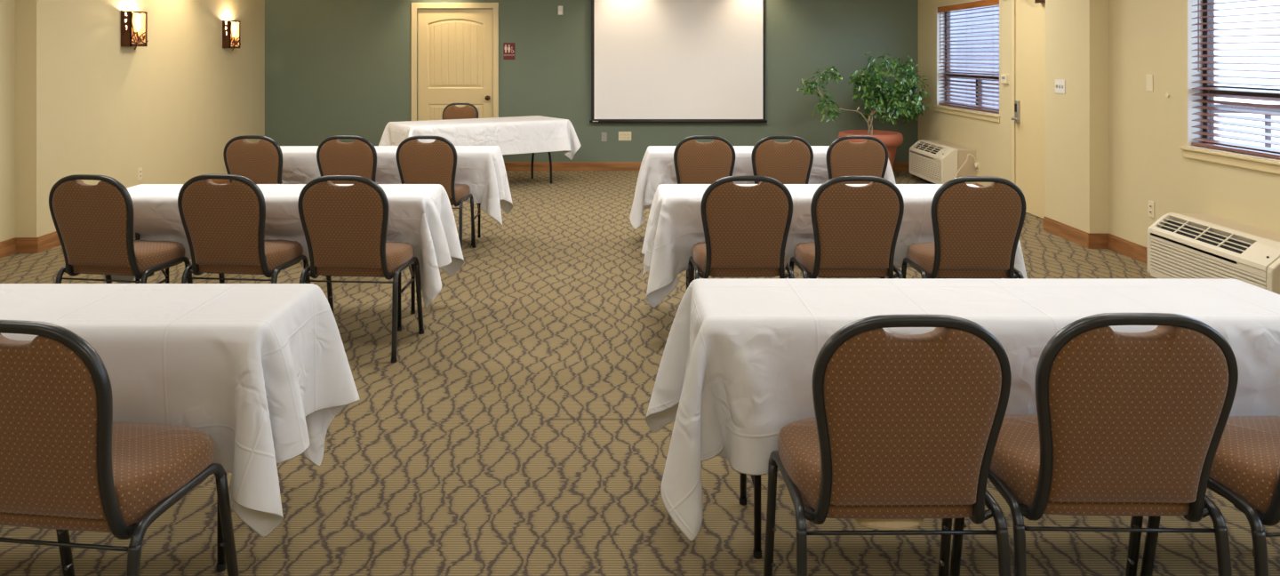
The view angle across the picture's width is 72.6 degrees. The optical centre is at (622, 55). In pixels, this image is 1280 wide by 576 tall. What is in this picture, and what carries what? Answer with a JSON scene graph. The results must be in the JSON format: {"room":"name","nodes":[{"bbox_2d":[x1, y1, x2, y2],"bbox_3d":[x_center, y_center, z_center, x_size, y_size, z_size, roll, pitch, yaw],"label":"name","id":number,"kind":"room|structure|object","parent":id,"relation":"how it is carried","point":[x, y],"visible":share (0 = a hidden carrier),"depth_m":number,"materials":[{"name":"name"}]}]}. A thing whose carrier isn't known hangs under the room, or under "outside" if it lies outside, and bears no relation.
{"room":"conference room","nodes":[
{"label":"conference room","id":0,"kind":"room"},
{"bbox_2d":[0,0,15,241],"bbox_3d":[-4.807,0.140,2.010,0.386,2.720,9.220,0,0,0],"label":"wall","id":1,"kind":"structure","parent":0,"point":[7,7],"depth_m":6.54,"materials":[{"name":"beige paint"}]},
{"bbox_2d":[0,237,15,257],"bbox_3d":[-4.605,1.442,2.010,0.018,0.115,9.220,0,0,0],"label":"baseboard","id":2,"kind":"structure","parent":1,"relation":"attached to","point":[7,247],"depth_m":6.52,"materials":[{"name":"brown wood"}]},
{"bbox_2d":[15,0,264,237],"bbox_3d":[-4.725,0.140,8.960,0.550,2.720,4.680,0,0,0],"label":"wall","id":3,"kind":"structure","parent":0,"point":[86,102],"depth_m":7.90,"materials":[{"name":"beige paint"}]},
{"bbox_2d":[15,237,39,253],"bbox_3d":[-4.522,1.442,6.611,0.184,0.115,0.018,0,0,0],"label":"baseboard","id":4,"kind":"structure","parent":3,"relation":"attached to","point":[23,244],"depth_m":6.60,"materials":[{"name":"brown wood"}]},
{"bbox_2d":[38,179,230,252],"bbox_3d":[-4.535,1.442,8.960,0.018,0.115,4.684,0,0,-2],"label":"baseboard","id":5,"kind":"structure","parent":3,"relation":"attached to","point":[50,240],"depth_m":6.77,"materials":[{"name":"brown wood"}]},
{"bbox_2d":[120,10,148,49],"bbox_3d":[-4.449,-0.223,7.949,0.109,0.354,0.281,0,0,0],"label":"wall sconce","id":6,"kind":"object","parent":3,"relation":"attached to","point":[133,23],"visible":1,"depth_m":7.88,"materials":[{"name":"brown metal"}]},
{"bbox_2d":[137,167,142,180],"bbox_3d":[-4.504,1.110,8.140,0.012,0.115,0.070,0,0,0],"label":"wall outlet","id":7,"kind":"object","parent":3,"relation":"attached to","point":[140,170],"visible":1,"depth_m":8.14,"materials":[{"name":"beige plastic"}]},
{"bbox_2d":[222,20,240,50],"bbox_3d":[-4.535,-0.223,10.120,0.109,0.354,0.281,0,0,0],"label":"wall sconce","id":8,"kind":"object","parent":3,"relation":"attached to","point":[230,28],"visible":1,"depth_m":10.01,"materials":[{"name":"brown metal"}]},
{"bbox_2d":[264,0,918,161],"bbox_3d":[-0.400,0.140,11.375,9.200,2.720,0.150,0,0,0],"label":"wall","id":9,"kind":"structure","parent":0,"point":[333,68],"depth_m":11.30,"materials":[{"name":"green paint"}]},
{"bbox_2d":[411,2,498,120],"bbox_3d":[-2.168,0.410,11.318,1.130,2.180,0.164,0,0,0],"label":"door","id":10,"kind":"structure","parent":9,"relation":"in","point":[458,43],"depth_m":11.32,"materials":[{"name":"beige paint"}]},
{"bbox_2d":[503,42,514,59],"bbox_3d":[-1.465,-0.050,11.294,0.150,0.216,0.012,0,0,0],"label":"restroom sign","id":11,"kind":"object","parent":9,"relation":"attached to","point":[508,48],"visible":1,"depth_m":11.29,"materials":[{"name":"red plastic"}]},
{"bbox_2d":[558,6,563,15],"bbox_3d":[-0.800,-0.580,11.281,0.070,0.116,0.037,0,0,0],"label":"wall sensor","id":12,"kind":"object","parent":9,"relation":"attached to","point":[560,8],"visible":1,"depth_m":11.27,"materials":[{"name":"white plastic"}]},
{"bbox_2d":[601,132,607,141],"bbox_3d":[-0.235,1.060,11.294,0.070,0.115,0.012,0,0,0],"label":"wall outlet","id":13,"kind":"object","parent":9,"relation":"attached to","point":[604,134],"visible":1,"depth_m":11.29,"materials":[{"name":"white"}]},
{"bbox_2d":[618,131,631,140],"bbox_3d":[0.035,1.050,11.294,0.165,0.115,0.012,0,0,0],"label":"wall outlet","id":14,"kind":"object","parent":9,"relation":"attached to","point":[622,135],"visible":1,"depth_m":11.29,"materials":[{"name":"beige plastic"}]},
{"bbox_2d":[589,0,767,122],"bbox_3d":[0.723,-0.118,11.237,2.445,1.982,0.123,0,0,0],"label":"projection screen","id":15,"kind":"object","parent":9,"relation":"attached to","point":[652,60],"visible":1,"depth_m":11.23,"materials":[{"name":"fabric"}]},
{"bbox_2d":[504,161,909,170],"bbox_3d":[1.116,1.442,11.291,5.438,0.115,0.018,0,0,0],"label":"baseboard","id":16,"kind":"structure","parent":9,"relation":"attached to","point":[508,165],"depth_m":11.28,"materials":[{"name":"brown wood"}]},
{"bbox_2d":[0,170,1279,575],"bbox_3d":[-0.450,1.550,4.350,9.500,0.100,14.300,0,0,0],"label":"floor","id":17,"kind":"structure","parent":0,"point":[450,459],"depth_m":3.26,"materials":[{"name":"carpet"}]},
{"bbox_2d":[0,320,239,575],"bbox_3d":[-1.320,1.043,2.156,0.520,0.918,0.516,0,0,7],"label":"banquet chair","id":18,"kind":"object","parent":17,"relation":"on","point":[66,465],"visible":1,"depth_m":1.95,"materials":[{"name":"brown fabric"}]},
{"bbox_2d":[48,174,192,283],"bbox_3d":[-2.577,1.043,4.500,0.520,0.918,0.516,0,0,9],"label":"banquet chair","id":19,"kind":"object","parent":17,"relation":"on","point":[93,224],"visible":0.97,"depth_m":4.29,"materials":[{"name":"brown fabric"}]},
{"bbox_2d":[216,496,225,572],"bbox_3d":[-1.917,1.129,2.638,1.810,0.741,0.465,0,0,0],"label":"folding table","id":20,"kind":"object","parent":17,"relation":"on","point":[220,553],"visible":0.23,"depth_m":2.53,"materials":[{"name":"black metal"}]},
{"bbox_2d":[0,283,359,536],"bbox_3d":[-1.926,1.041,2.630,2.113,0.584,0.748,0,0,0],"label":"tablecloth","id":21,"kind":"object","parent":20,"relation":"on","point":[263,370],"visible":0.8,"depth_m":2.44,"materials":[{"name":"white fabric"}]},
{"bbox_2d":[177,174,310,283],"bbox_3d":[-1.955,1.043,4.521,0.520,0.918,0.516,0,0,6],"label":"banquet chair","id":22,"kind":"object","parent":17,"relation":"on","point":[223,224],"visible":0.95,"depth_m":4.31,"materials":[{"name":"brown fabric"}]},
{"bbox_2d":[223,135,297,183],"bbox_3d":[-2.675,1.043,6.586,0.520,0.918,0.516,0,0,6],"label":"banquet chair","id":23,"kind":"object","parent":17,"relation":"on","point":[260,162],"visible":0.41,"depth_m":6.35,"materials":[{"name":"brown fabric"}]},
{"bbox_2d":[135,232,415,331],"bbox_3d":[-1.927,1.129,4.843,1.740,0.741,0.465,0,0,0],"label":"folding table","id":24,"kind":"object","parent":17,"relation":"on","point":[166,273],"visible":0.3,"depth_m":4.97,"materials":[{"name":"black metal"}]},
{"bbox_2d":[101,184,463,308],"bbox_3d":[-1.929,1.042,4.869,2.018,0.586,0.686,0,0,0],"label":"tablecloth","id":25,"kind":"object","parent":24,"relation":"on","point":[421,216],"visible":0.44,"depth_m":4.67,"materials":[{"name":"white fabric"}]},
{"bbox_2d":[316,135,383,183],"bbox_3d":[-1.993,1.043,6.572,0.520,0.918,0.516,0,0,4],"label":"banquet chair","id":26,"kind":"object","parent":17,"relation":"on","point":[358,157],"visible":0.46,"depth_m":6.33,"materials":[{"name":"brown fabric"}]},
{"bbox_2d":[297,175,423,362],"bbox_3d":[-1.345,1.043,4.472,0.520,0.918,0.516,0,0,4],"label":"banquet chair","id":27,"kind":"object","parent":17,"relation":"on","point":[345,228],"visible":0.99,"depth_m":4.26,"materials":[{"name":"brown fabric"}]},
{"bbox_2d":[281,181,480,246],"bbox_3d":[-1.925,1.129,6.952,1.810,0.741,0.465,0,0,0],"label":"folding table","id":28,"kind":"object","parent":17,"relation":"on","point":[478,215],"visible":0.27,"depth_m":7.16,"materials":[{"name":"black metal"}]},
{"bbox_2d":[280,145,512,228],"bbox_3d":[-1.940,1.039,6.954,2.072,0.580,0.713,0,0,0],"label":"tablecloth","id":29,"kind":"object","parent":28,"relation":"on","point":[482,168],"visible":0.41,"depth_m":6.75,"materials":[{"name":"white fabric"}]},
{"bbox_2d":[395,136,476,251],"bbox_3d":[-1.412,1.043,6.562,0.520,0.918,0.516,0,0,3],"label":"banquet chair","id":30,"kind":"object","parent":17,"relation":"on","point":[418,162],"visible":0.73,"depth_m":6.33,"materials":[{"name":"brown fabric"}]},
{"bbox_2d":[442,102,478,119],"bbox_3d":[-2.002,1.043,10.478,0.520,0.918,0.516,0,0,4],"label":"banquet chair","id":31,"kind":"object","parent":17,"relation":"on","point":[452,111],"visible":0.28,"depth_m":10.65,"materials":[{"name":"brown fabric"}]},
{"bbox_2d":[530,152,551,183],"bbox_3d":[-1.620,1.130,9.960,1.880,0.741,0.740,0,0,-33],"label":"folding table","id":32,"kind":"object","parent":17,"relation":"on","point":[532,154],"visible":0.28,"depth_m":10.21,"materials":[{"name":"black metal"}]},
{"bbox_2d":[378,115,580,159],"bbox_3d":[-1.627,0.988,9.965,2.181,0.479,1.029,0,0,-33],"label":"tablecloth","id":33,"kind":"object","parent":32,"relation":"on","point":[514,135],"visible":0.88,"depth_m":9.74,"materials":[{"name":"white fabric"}]},
{"bbox_2d":[549,418,645,419],"bbox_3d":[0.000,1.500,3.586,0.600,0.003,0.006,0,0,0],"label":"trim","id":34,"kind":"structure","parent":17,"relation":"on","point":[549,419],"depth_m":3.59,"materials":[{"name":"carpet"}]},
{"bbox_2d":[686,267,694,289],"bbox_3d":[1.129,1.129,4.843,1.810,0.741,0.465,0,0,0],"label":"folding table","id":35,"kind":"object","parent":17,"relation":"on","point":[693,268],"visible":0.07,"depth_m":5.02,"materials":[{"name":"black metal"}]},
{"bbox_2d":[641,184,1027,307],"bbox_3d":[1.141,1.040,4.837,2.071,0.584,0.753,0,0,0],"label":"tablecloth","id":36,"kind":"object","parent":35,"relation":"on","point":[674,227],"visible":0.44,"depth_m":4.63,"materials":[{"name":"white fabric"}]},
{"bbox_2d":[673,135,735,183],"bbox_3d":[0.600,1.043,6.573,0.520,0.918,0.516,0,0,0],"label":"banquet chair","id":37,"kind":"object","parent":17,"relation":"on","point":[695,162],"visible":0.45,"depth_m":6.33,"materials":[{"name":"brown fabric"}]},
{"bbox_2d":[688,176,794,286],"bbox_3d":[0.607,1.043,4.463,0.520,0.918,0.516,0,0,0],"label":"banquet chair","id":38,"kind":"object","parent":17,"relation":"on","point":[746,228],"visible":0.89,"depth_m":4.24,"materials":[{"name":"brown fabric"}]},
{"bbox_2d":[747,135,813,183],"bbox_3d":[1.168,1.043,6.573,0.520,0.918,0.516,0,0,0],"label":"banquet chair","id":39,"kind":"object","parent":17,"relation":"on","point":[790,162],"visible":0.48,"depth_m":6.33,"materials":[{"name":"brown fabric"}]},
{"bbox_2d":[788,176,903,278],"bbox_3d":[1.142,1.043,4.453,0.520,0.918,0.516,0,0,0],"label":"banquet chair","id":40,"kind":"object","parent":17,"relation":"on","point":[856,229],"visible":0.89,"depth_m":4.23,"materials":[{"name":"brown fabric"}]},
{"bbox_2d":[818,135,887,183],"bbox_3d":[1.714,1.043,6.573,0.520,0.918,0.516,0,0,0],"label":"banquet chair","id":41,"kind":"object","parent":17,"relation":"on","point":[844,157],"visible":0.38,"depth_m":6.33,"materials":[{"name":"brown fabric"}]},
{"bbox_2d":[796,52,929,168],"bbox_3d":[2.921,0.730,10.657,1.649,1.539,0.895,0,0,0],"label":"potted ficus","id":42,"kind":"object","parent":17,"relation":"on","point":[876,99],"visible":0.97,"depth_m":10.54,"materials":[{"name":"plant"}]},
{"bbox_2d":[838,129,903,168],"bbox_3d":[3.035,1.222,10.660,0.770,0.555,0.770,0,0,0],"label":"pot","id":43,"kind":"object","parent":42,"relation":"attached to","point":[892,140],"depth_m":10.44,"materials":[{"name":"ceramic"}]},
{"bbox_2d":[763,314,1011,575],"bbox_3d":[0.655,1.043,2.200,0.520,0.918,0.516,0,0,0],"label":"banquet chair","id":44,"kind":"object","parent":17,"relation":"on","point":[904,430],"visible":1,"depth_m":1.98,"materials":[{"name":"brown fabric"}]},
{"bbox_2d":[901,176,1026,278],"bbox_3d":[1.730,1.043,4.433,0.520,0.918,0.516,0,0,2],"label":"banquet chair","id":45,"kind":"object","parent":17,"relation":"on","point":[977,230],"visible":0.87,"depth_m":4.21,"materials":[{"name":"brown fabric"}]},
{"bbox_2d":[739,472,1253,559],"bbox_3d":[1.153,1.129,2.703,1.810,0.741,0.465,0,0,0],"label":"folding table","id":46,"kind":"object","parent":17,"relation":"on","point":[756,480],"visible":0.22,"depth_m":2.60,"materials":[{"name":"black metal"}]},
{"bbox_2d":[645,278,1279,541],"bbox_3d":[1.153,1.038,2.707,2.149,0.580,0.722,0,0,0],"label":"tablecloth","id":47,"kind":"object","parent":46,"relation":"on","point":[740,356],"visible":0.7,"depth_m":2.48,"materials":[{"name":"white fabric"}]},
{"bbox_2d":[1045,0,1108,233],"bbox_3d":[3.816,0.140,7.125,0.368,2.720,0.710,0,0,0],"label":"wall pier","id":48,"kind":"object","parent":17,"relation":"on","point":[1076,31],"visible":0.67,"depth_m":6.94,"materials":[{"name":"beige paint"}]},
{"bbox_2d":[1055,79,1065,94],"bbox_3d":[3.623,0.260,7.220,0.018,0.115,0.165,0,0,0],"label":"light switch","id":49,"kind":"object","parent":48,"relation":"attached to","point":[1060,84],"visible":1,"depth_m":7.21,"materials":[{"name":"white plastic"}]},
{"bbox_2d":[1043,216,1088,247],"bbox_3d":[3.623,1.442,7.125,0.018,0.115,0.709,0,0,0],"label":"baseboard","id":50,"kind":"object","parent":48,"relation":"attached to","point":[1074,235],"visible":1,"depth_m":7.09,"materials":[{"name":"brown wood"}]},
{"bbox_2d":[1087,233,1108,248],"bbox_3d":[3.698,1.442,6.761,0.168,0.115,0.018,0,0,0],"label":"baseboard","id":51,"kind":"structure","parent":48,"relation":"attached to","point":[1094,241],"depth_m":6.75,"materials":[{"name":"brown wood"}]},
{"bbox_2d":[949,312,1238,575],"bbox_3d":[1.178,1.043,2.213,0.520,0.918,0.516,0,0,1],"label":"banquet chair","id":52,"kind":"object","parent":17,"relation":"on","point":[1133,424],"visible":0.91,"depth_m":1.99,"materials":[{"name":"brown fabric"}]},
{"bbox_2d":[1140,416,1279,575],"bbox_3d":[1.715,1.043,2.202,0.520,0.918,0.516,0,0,-3],"label":"banquet chair","id":53,"kind":"object","parent":17,"relation":"on","point":[1245,468],"visible":0.62,"depth_m":2.14,"materials":[{"name":"brown fabric"}]},
{"bbox_2d":[918,0,1015,186],"bbox_3d":[3.915,0.140,9.390,0.160,2.720,3.820,0,0,0],"label":"wall","id":54,"kind":"structure","parent":0,"point":[991,140],"depth_m":9.60,"materials":[{"name":"beige paint"}]},
{"bbox_2d":[909,139,978,184],"bbox_3d":[3.646,1.258,9.940,0.378,0.484,1.160,0,0,0],"label":"wall heater","id":55,"kind":"object","parent":54,"relation":"attached to","point":[935,162],"visible":0.91,"depth_m":9.60,"materials":[{"name":"beige plastic"}]},
{"bbox_2d":[914,142,939,152],"bbox_3d":[3.532,1.072,10.085,0.092,0.080,0.790,0,0,0],"label":"grille","id":56,"kind":"object","parent":55,"relation":"attached to","point":[919,147],"depth_m":10.13,"materials":[{"name":"beige plastic"}]},
{"bbox_2d":[933,0,1000,122],"bbox_3d":[3.893,0.048,9.740,0.185,1.275,1.820,0,0,0],"label":"window","id":57,"kind":"structure","parent":54,"relation":"in","point":[954,110],"depth_m":10.58,"materials":[{"name":"brown wood"}]},
{"bbox_2d":[937,0,999,113],"bbox_3d":[3.870,0.005,9.740,0.077,1.190,1.736,0,0,0],"label":"window blind","id":58,"kind":"object","parent":57,"relation":"attached to","point":[983,3],"visible":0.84,"depth_m":9.66,"materials":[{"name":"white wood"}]},
{"bbox_2d":[1000,73,1008,84],"bbox_3d":[3.820,0.240,8.700,0.030,0.100,0.130,0,0,0],"label":"thermostat","id":59,"kind":"object","parent":54,"relation":"attached to","point":[1004,77],"visible":1,"depth_m":8.67,"materials":[{"name":"grey plastic"}]},
{"bbox_2d":[1011,0,1045,218],"bbox_3d":[3.832,0.443,8.072,0.247,2.115,0.985,0,0,0],"label":"door","id":60,"kind":"structure","parent":54,"relation":"in","point":[1028,108],"depth_m":8.21,"materials":[{"name":"beige paint"}]},
{"bbox_2d":[1108,0,1279,247],"bbox_3d":[3.862,0.140,2.085,0.160,2.720,9.370,0,0,0],"label":"wall","id":61,"kind":"structure","parent":0,"point":[1147,130],"depth_m":6.16,"materials":[{"name":"beige paint"}]},
{"bbox_2d":[1107,233,1147,263],"bbox_3d":[3.773,1.442,6.235,0.018,0.115,1.070,0,0,0],"label":"baseboard","id":62,"kind":"structure","parent":61,"relation":"attached to","point":[1137,252],"depth_m":6.49,"materials":[{"name":"brown wood"}]},
{"bbox_2d":[1146,74,1152,91],"bbox_3d":[3.779,0.200,6.240,0.006,0.120,0.075,0,0,0],"label":"blank plate","id":63,"kind":"object","parent":61,"relation":"attached to","point":[1149,77],"visible":1,"depth_m":6.24,"materials":[{"name":"beige plastic"}]},
{"bbox_2d":[1148,200,1154,217],"bbox_3d":[3.776,1.100,6.220,0.012,0.115,0.070,0,0,0],"label":"wall outlet","id":64,"kind":"object","parent":61,"relation":"attached to","point":[1151,204],"visible":1,"depth_m":6.21,"materials":[{"name":"beige plastic"}]},
{"bbox_2d":[1147,212,1279,294],"bbox_3d":[3.593,1.258,5.115,0.378,0.484,1.090,0,0,0],"label":"air conditioner","id":65,"kind":"object","parent":61,"relation":"attached to","point":[1180,245],"visible":0.85,"depth_m":5.14,"materials":[{"name":"beige plastic"}]},
{"bbox_2d":[1157,217,1252,251],"bbox_3d":[3.479,1.072,5.225,0.092,0.080,0.790,0,0,0],"label":"grille","id":66,"kind":"object","parent":65,"relation":"attached to","point":[1210,237],"depth_m":5.22,"materials":[{"name":"beige plastic"}]},
{"bbox_2d":[1179,0,1279,174],"bbox_3d":[3.840,0.048,4.940,0.185,1.275,1.840,0,0,0],"label":"window","id":67,"kind":"structure","parent":61,"relation":"in","point":[1248,161],"depth_m":5.79,"materials":[{"name":"brown metal"}]},
{"bbox_2d":[1191,0,1279,159],"bbox_3d":[3.817,0.005,4.940,0.077,1.190,1.756,0,0,0],"label":"window blind","id":68,"kind":"object","parent":67,"relation":"attached to","point":[1252,140],"visible":1,"depth_m":5.41,"materials":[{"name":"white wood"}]},
{"label":"outside","id":69,"kind":"structure","parent":0,"visible":0},
{"bbox_2d":[1214,122,1279,148],"bbox_3d":[37.150,1.925,40.000,65.700,0.150,100.000,0,0,0],"label":"ground","id":70,"kind":"structure","parent":69,"point":[1260,124],"depth_m":20.49,"materials":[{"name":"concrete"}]},
{"bbox_2d":[950,4,999,108],"bbox_3d":[8.000,-1.700,23.500,7.600,7.100,7.800,0,0,0],"label":"house","id":71,"kind":"structure","parent":70,"relation":"on","point":[991,8],"depth_m":20.00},
{"bbox_2d":[1214,0,1279,122],"bbox_3d":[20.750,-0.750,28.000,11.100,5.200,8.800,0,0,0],"label":"window pane","id":72,"kind":"structure","parent":70,"relation":"on","point":[1260,2],"depth_m":24.00,"materials":[{"name":"clear glass"}]},
{"bbox_2d":[1214,104,1279,147],"bbox_3d":[10.500,1.320,14.030,6.000,1.060,0.140,0,0,0],"label":"guard rail","id":73,"kind":"object","parent":70,"relation":"on","point":[1258,108],"visible":0.22,"depth_m":13.96,"materials":[{"name":"brown metal"}]},
{"bbox_3d":[1.125,1.130,6.953,1.810,0.741,0.465,0,0,0],"label":"folding table","id":74,"kind":"object","parent":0,"visible":0},
{"bbox_2d":[629,145,895,229],"bbox_3d":[1.116,1.042,6.952,2.115,0.586,0.713,0,0,0],"label":"tablecloth","id":75,"kind":"object","parent":74,"relation":"on","point":[657,168],"visible":0.25,"depth_m":6.72,"materials":[{"name":"white fabric"}]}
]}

